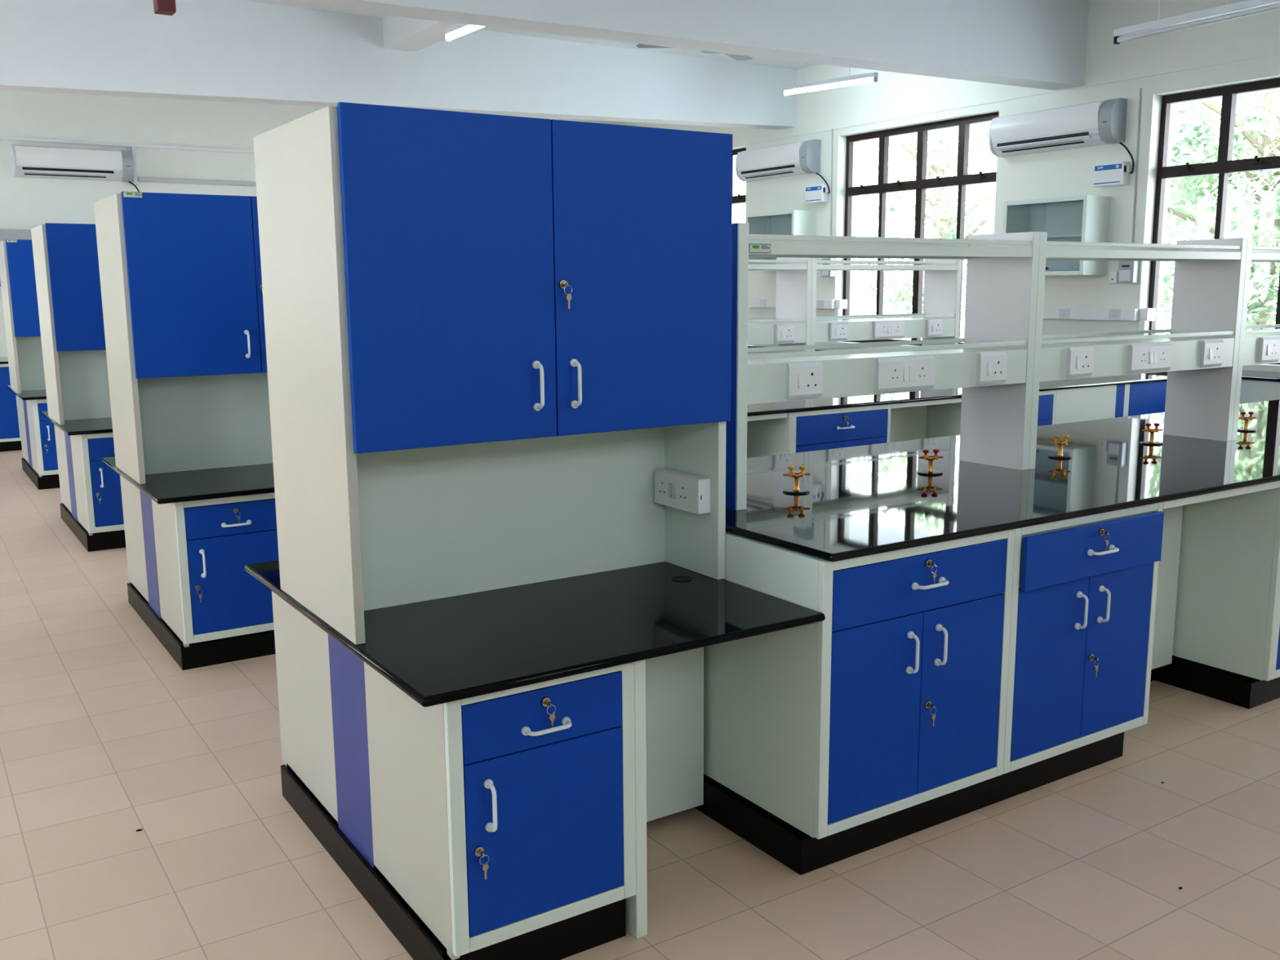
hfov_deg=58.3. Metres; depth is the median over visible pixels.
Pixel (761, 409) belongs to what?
countertop
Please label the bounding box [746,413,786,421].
panel
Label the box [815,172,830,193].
extension cord
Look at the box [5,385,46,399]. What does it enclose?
countertop
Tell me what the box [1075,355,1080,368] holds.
switch
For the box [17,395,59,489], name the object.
base cabinet
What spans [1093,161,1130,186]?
stabilizer
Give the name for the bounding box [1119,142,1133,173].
extension cord
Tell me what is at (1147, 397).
base cabinet
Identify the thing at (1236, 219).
tree
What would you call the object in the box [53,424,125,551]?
base cabinet
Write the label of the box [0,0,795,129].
ceiling beam
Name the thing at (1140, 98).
conduit
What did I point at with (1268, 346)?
switch
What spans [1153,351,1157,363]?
switch
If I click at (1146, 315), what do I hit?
trunking end
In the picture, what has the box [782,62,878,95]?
tube light
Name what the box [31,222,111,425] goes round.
cabinet
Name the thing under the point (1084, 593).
base cabinet
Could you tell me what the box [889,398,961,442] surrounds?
panel
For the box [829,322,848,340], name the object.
power socket
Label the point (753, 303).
trunking
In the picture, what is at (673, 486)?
switch
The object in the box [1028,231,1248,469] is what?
shelf
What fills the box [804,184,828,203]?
stabilizer
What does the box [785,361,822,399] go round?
power socket
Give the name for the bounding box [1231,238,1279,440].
shelf
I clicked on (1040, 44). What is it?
ceiling beam
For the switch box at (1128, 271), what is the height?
0.200 m
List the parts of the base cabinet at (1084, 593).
door, skirting, handle, drawer, handle, handle, door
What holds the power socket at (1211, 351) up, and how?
attached to the shelf at (1208, 286)
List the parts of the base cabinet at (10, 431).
skirting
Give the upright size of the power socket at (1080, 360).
0.111 m
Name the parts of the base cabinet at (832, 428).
door, frame, drawer, handle, door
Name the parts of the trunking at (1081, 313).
socket plate, socket plate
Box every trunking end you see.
[834,299,847,342]
[1137,308,1155,335]
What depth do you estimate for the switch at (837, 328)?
7.24 m
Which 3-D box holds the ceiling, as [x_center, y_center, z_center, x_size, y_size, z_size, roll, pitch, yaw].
[-0.628,-3.530,6.239,11.900,0.150,16.200,-7,11,-33]
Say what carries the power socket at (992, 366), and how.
attached to the shelf at (1002, 268)
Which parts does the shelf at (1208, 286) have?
guard rail, guard rail, shelf, guard rail, shelf, guard rail, panel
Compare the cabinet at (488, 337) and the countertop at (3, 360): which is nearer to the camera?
the cabinet at (488, 337)
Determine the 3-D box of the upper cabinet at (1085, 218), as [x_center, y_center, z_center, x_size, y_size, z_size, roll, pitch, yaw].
[3.632,-2.126,10.065,0.320,0.655,0.860,-7,11,-33]
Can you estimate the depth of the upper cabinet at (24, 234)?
11.65 m
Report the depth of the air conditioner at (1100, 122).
9.88 m
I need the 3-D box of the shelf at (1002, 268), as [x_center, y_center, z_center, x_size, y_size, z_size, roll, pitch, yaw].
[0.779,-0.416,3.920,1.363,0.858,0.301,-7,11,-33]
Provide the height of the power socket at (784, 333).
0.111 m
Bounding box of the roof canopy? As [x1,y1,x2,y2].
[733,88,1279,168]
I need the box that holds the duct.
[130,146,137,185]
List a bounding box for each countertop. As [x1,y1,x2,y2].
[0,356,8,364]
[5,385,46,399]
[40,411,112,435]
[102,456,275,504]
[244,560,825,706]
[725,399,1279,561]
[746,372,1167,416]
[747,344,1279,382]
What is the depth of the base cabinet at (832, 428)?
6.58 m
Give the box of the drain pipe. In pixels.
[137,177,256,186]
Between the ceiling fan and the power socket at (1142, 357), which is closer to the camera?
the power socket at (1142, 357)
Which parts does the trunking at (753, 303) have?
socket plate, socket plate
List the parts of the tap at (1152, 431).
stem, knob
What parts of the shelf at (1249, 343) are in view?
shelf, guard rail, guard rail, shelf, guard rail, guard rail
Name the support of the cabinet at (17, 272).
on the countertop at (28, 394)
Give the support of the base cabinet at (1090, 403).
on the floor
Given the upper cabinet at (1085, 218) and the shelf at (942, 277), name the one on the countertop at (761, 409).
the shelf at (942, 277)
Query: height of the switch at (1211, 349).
0.048 m
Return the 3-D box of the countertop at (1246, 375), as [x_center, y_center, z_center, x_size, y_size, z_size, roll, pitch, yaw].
[3.590,-1.027,10.049,0.618,0.022,13.400,-7,11,-33]
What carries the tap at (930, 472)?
on the countertop at (865, 500)
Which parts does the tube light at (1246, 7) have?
hanging rod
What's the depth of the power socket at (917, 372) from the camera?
3.79 m
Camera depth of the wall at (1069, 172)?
10.09 m
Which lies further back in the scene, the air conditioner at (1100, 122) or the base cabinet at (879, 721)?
the air conditioner at (1100, 122)
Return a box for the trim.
[0,135,253,153]
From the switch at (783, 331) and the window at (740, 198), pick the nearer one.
the switch at (783, 331)
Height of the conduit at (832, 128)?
1.375 m
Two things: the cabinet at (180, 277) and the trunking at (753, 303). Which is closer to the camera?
the cabinet at (180, 277)
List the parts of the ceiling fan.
blade, motor, blade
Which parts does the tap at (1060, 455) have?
knob, stem, knob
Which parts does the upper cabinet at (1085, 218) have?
panel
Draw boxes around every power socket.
[653,468,710,514]
[775,324,795,342]
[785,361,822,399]
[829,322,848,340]
[873,320,904,338]
[874,355,935,392]
[926,319,942,336]
[976,351,1007,384]
[1066,346,1093,377]
[1127,342,1172,373]
[1200,339,1223,367]
[1257,336,1279,363]
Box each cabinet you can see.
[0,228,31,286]
[0,239,45,393]
[0,364,22,451]
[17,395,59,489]
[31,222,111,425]
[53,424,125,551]
[93,191,272,484]
[120,475,279,670]
[253,102,732,644]
[271,591,647,959]
[694,528,1014,875]
[745,209,816,271]
[746,404,890,457]
[925,390,1056,438]
[987,502,1164,805]
[1002,195,1111,275]
[1054,383,1129,424]
[1128,380,1166,416]
[1154,487,1279,708]
[1239,379,1279,404]
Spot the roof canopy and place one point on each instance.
(983, 127)
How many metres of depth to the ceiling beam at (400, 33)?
9.91 m
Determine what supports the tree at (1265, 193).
on the ground
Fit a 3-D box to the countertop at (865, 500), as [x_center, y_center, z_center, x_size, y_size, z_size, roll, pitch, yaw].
[2.709,-0.199,5.196,6.240,0.022,1.436,-7,11,-33]
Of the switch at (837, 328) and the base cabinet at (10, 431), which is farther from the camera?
the base cabinet at (10, 431)
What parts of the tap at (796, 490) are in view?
knob, stem, knob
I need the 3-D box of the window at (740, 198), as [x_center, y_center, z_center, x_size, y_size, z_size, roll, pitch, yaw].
[0.810,-3.028,14.835,0.095,2.270,2.107,-7,11,-33]
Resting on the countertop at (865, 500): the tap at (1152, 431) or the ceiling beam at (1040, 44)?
the tap at (1152, 431)
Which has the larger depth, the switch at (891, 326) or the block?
the switch at (891, 326)
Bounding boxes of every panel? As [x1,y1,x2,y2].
[645,647,703,822]
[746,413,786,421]
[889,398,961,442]
[1150,480,1279,681]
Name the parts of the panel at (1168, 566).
skirting, panel, apron rail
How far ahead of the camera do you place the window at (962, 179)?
11.76 m
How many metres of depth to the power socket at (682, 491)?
3.31 m
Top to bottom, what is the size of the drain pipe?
0.050 m
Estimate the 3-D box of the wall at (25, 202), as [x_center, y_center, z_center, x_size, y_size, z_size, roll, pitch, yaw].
[-4.948,-2.587,13.128,11.900,3.950,0.250,-7,11,-33]
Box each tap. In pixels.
[782,465,810,493]
[917,448,942,475]
[1048,435,1072,458]
[1139,422,1163,444]
[1237,411,1257,431]
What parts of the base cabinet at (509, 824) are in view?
panel, skirting, handle, frame, drawer, door, handle, support panel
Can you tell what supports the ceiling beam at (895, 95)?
attached to the wall at (1069, 172)
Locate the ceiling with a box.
[241,0,819,69]
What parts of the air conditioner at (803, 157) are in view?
panel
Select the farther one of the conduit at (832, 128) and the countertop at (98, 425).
the conduit at (832, 128)
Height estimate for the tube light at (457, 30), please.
0.560 m
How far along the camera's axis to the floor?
3.28 m
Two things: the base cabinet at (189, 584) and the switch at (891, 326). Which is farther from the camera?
the switch at (891, 326)
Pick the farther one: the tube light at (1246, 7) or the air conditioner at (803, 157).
the air conditioner at (803, 157)
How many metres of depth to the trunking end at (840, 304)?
12.67 m
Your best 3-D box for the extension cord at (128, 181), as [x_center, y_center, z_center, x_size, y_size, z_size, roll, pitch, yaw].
[-5.484,-3.124,12.478,0.028,0.236,0.137,7,12,38]
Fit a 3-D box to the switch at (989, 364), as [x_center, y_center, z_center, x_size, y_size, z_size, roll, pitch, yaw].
[1.226,-0.391,4.017,0.021,0.048,0.006,-7,11,-33]
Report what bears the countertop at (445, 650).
on the base cabinet at (509, 824)
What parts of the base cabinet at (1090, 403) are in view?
panel, panel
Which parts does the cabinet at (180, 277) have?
panel, plate, door, panel, handle, door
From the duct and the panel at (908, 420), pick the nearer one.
the panel at (908, 420)
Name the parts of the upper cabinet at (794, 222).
panel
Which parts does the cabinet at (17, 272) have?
panel, door, panel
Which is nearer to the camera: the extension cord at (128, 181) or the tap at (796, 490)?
the tap at (796, 490)
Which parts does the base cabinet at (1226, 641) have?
skirting, frame, door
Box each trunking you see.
[748,298,835,308]
[1043,307,1138,320]
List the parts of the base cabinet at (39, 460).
panel, skirting, drawer, frame, door, handle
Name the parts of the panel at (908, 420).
panel, apron rail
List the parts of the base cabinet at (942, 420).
door, drawer, frame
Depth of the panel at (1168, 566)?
4.45 m
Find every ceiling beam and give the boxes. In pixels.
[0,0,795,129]
[252,0,1088,90]
[382,15,456,52]
[627,0,1279,146]
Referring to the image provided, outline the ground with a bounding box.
[893,325,1169,342]
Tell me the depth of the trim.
12.35 m
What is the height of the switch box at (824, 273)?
0.200 m
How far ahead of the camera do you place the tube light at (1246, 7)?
6.63 m
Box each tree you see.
[854,132,996,338]
[1159,90,1279,333]
[1170,93,1279,244]
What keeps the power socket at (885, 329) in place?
attached to the shelf at (942, 277)
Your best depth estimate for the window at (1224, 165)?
9.10 m
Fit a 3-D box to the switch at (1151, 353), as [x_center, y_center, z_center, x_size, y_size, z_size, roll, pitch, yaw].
[2.019,-0.483,4.527,0.021,0.048,0.006,-7,11,-33]
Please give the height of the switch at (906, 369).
0.048 m
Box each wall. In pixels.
[0,90,627,356]
[732,53,1279,372]
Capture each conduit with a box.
[830,128,833,235]
[1131,88,1141,243]
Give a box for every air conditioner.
[10,144,133,182]
[735,139,821,182]
[988,97,1127,157]
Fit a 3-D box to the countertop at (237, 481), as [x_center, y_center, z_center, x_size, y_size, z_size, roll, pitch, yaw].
[-1.855,-0.061,5.476,1.104,0.024,1.403,-7,11,-33]
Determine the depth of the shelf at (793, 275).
7.12 m
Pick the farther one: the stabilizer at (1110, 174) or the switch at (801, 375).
the stabilizer at (1110, 174)
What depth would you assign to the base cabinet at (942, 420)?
7.47 m
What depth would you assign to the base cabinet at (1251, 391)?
8.26 m
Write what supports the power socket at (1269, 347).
attached to the shelf at (1249, 343)
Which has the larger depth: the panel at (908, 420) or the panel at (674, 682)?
the panel at (908, 420)
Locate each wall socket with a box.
[816,270,821,276]
[1108,271,1118,283]
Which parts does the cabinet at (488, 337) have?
panel, door, panel, handle, handle, door, panel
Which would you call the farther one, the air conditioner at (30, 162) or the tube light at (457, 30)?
the air conditioner at (30, 162)
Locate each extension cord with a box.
[128,181,139,191]
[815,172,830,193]
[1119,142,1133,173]
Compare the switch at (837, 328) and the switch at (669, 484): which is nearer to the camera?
the switch at (669, 484)
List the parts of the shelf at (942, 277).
guard rail, guard rail, shelf, guard rail, shelf, guard rail, panel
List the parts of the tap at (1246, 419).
stem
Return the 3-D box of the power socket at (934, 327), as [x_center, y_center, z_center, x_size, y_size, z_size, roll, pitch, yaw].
[1.986,-1.023,7.722,0.137,0.111,0.022,-7,11,-33]
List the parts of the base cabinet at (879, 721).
skirting, door, handle, frame, drawer, handle, handle, door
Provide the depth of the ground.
42.61 m
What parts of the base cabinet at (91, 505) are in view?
panel, skirting, drawer, handle, frame, door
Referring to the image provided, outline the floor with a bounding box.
[0,449,1279,959]
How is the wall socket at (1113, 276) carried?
attached to the wall at (1069, 172)
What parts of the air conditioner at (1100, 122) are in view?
panel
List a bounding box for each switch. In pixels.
[667,482,671,497]
[671,484,675,499]
[782,329,785,337]
[798,373,804,388]
[835,327,839,335]
[890,325,893,333]
[903,366,909,381]
[908,366,914,381]
[986,361,992,375]
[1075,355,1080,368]
[1149,351,1153,364]
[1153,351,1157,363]
[1208,347,1213,359]
[1266,344,1271,355]
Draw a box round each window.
[732,147,746,204]
[842,111,999,346]
[1147,77,1279,364]
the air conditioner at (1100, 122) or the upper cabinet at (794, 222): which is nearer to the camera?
the air conditioner at (1100, 122)
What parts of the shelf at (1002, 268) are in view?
panel, plate, guard rail, guard rail, shelf, guard rail, guard rail, shelf, panel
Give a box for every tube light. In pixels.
[444,23,484,41]
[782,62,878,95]
[1113,0,1279,44]
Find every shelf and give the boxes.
[725,222,1039,510]
[747,257,812,352]
[810,257,961,351]
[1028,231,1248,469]
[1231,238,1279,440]
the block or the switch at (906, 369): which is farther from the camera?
the block
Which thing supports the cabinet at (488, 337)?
on the countertop at (445, 650)
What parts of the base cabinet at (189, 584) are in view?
panel, skirting, handle, frame, drawer, door, handle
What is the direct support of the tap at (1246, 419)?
on the countertop at (865, 500)
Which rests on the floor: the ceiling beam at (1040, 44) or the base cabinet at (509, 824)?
the base cabinet at (509, 824)
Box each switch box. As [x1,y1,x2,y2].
[821,257,835,276]
[1117,260,1139,282]
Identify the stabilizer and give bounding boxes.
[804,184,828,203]
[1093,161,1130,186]
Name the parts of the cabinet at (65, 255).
panel, door, panel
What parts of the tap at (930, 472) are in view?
knob, stem, knob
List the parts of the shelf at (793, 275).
guard rail, guard rail, guard rail, shelf, guard rail, shelf, panel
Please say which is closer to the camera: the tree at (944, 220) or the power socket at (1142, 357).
the power socket at (1142, 357)
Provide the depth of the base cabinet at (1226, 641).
4.34 m
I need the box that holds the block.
[153,0,176,15]
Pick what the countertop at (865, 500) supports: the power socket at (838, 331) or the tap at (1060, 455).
the tap at (1060, 455)
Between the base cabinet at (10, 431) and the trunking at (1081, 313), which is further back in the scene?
the base cabinet at (10, 431)
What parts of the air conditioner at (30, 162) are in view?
panel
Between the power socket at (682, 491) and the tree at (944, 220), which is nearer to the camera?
the power socket at (682, 491)
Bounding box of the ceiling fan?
[635,44,752,60]
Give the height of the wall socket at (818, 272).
0.100 m

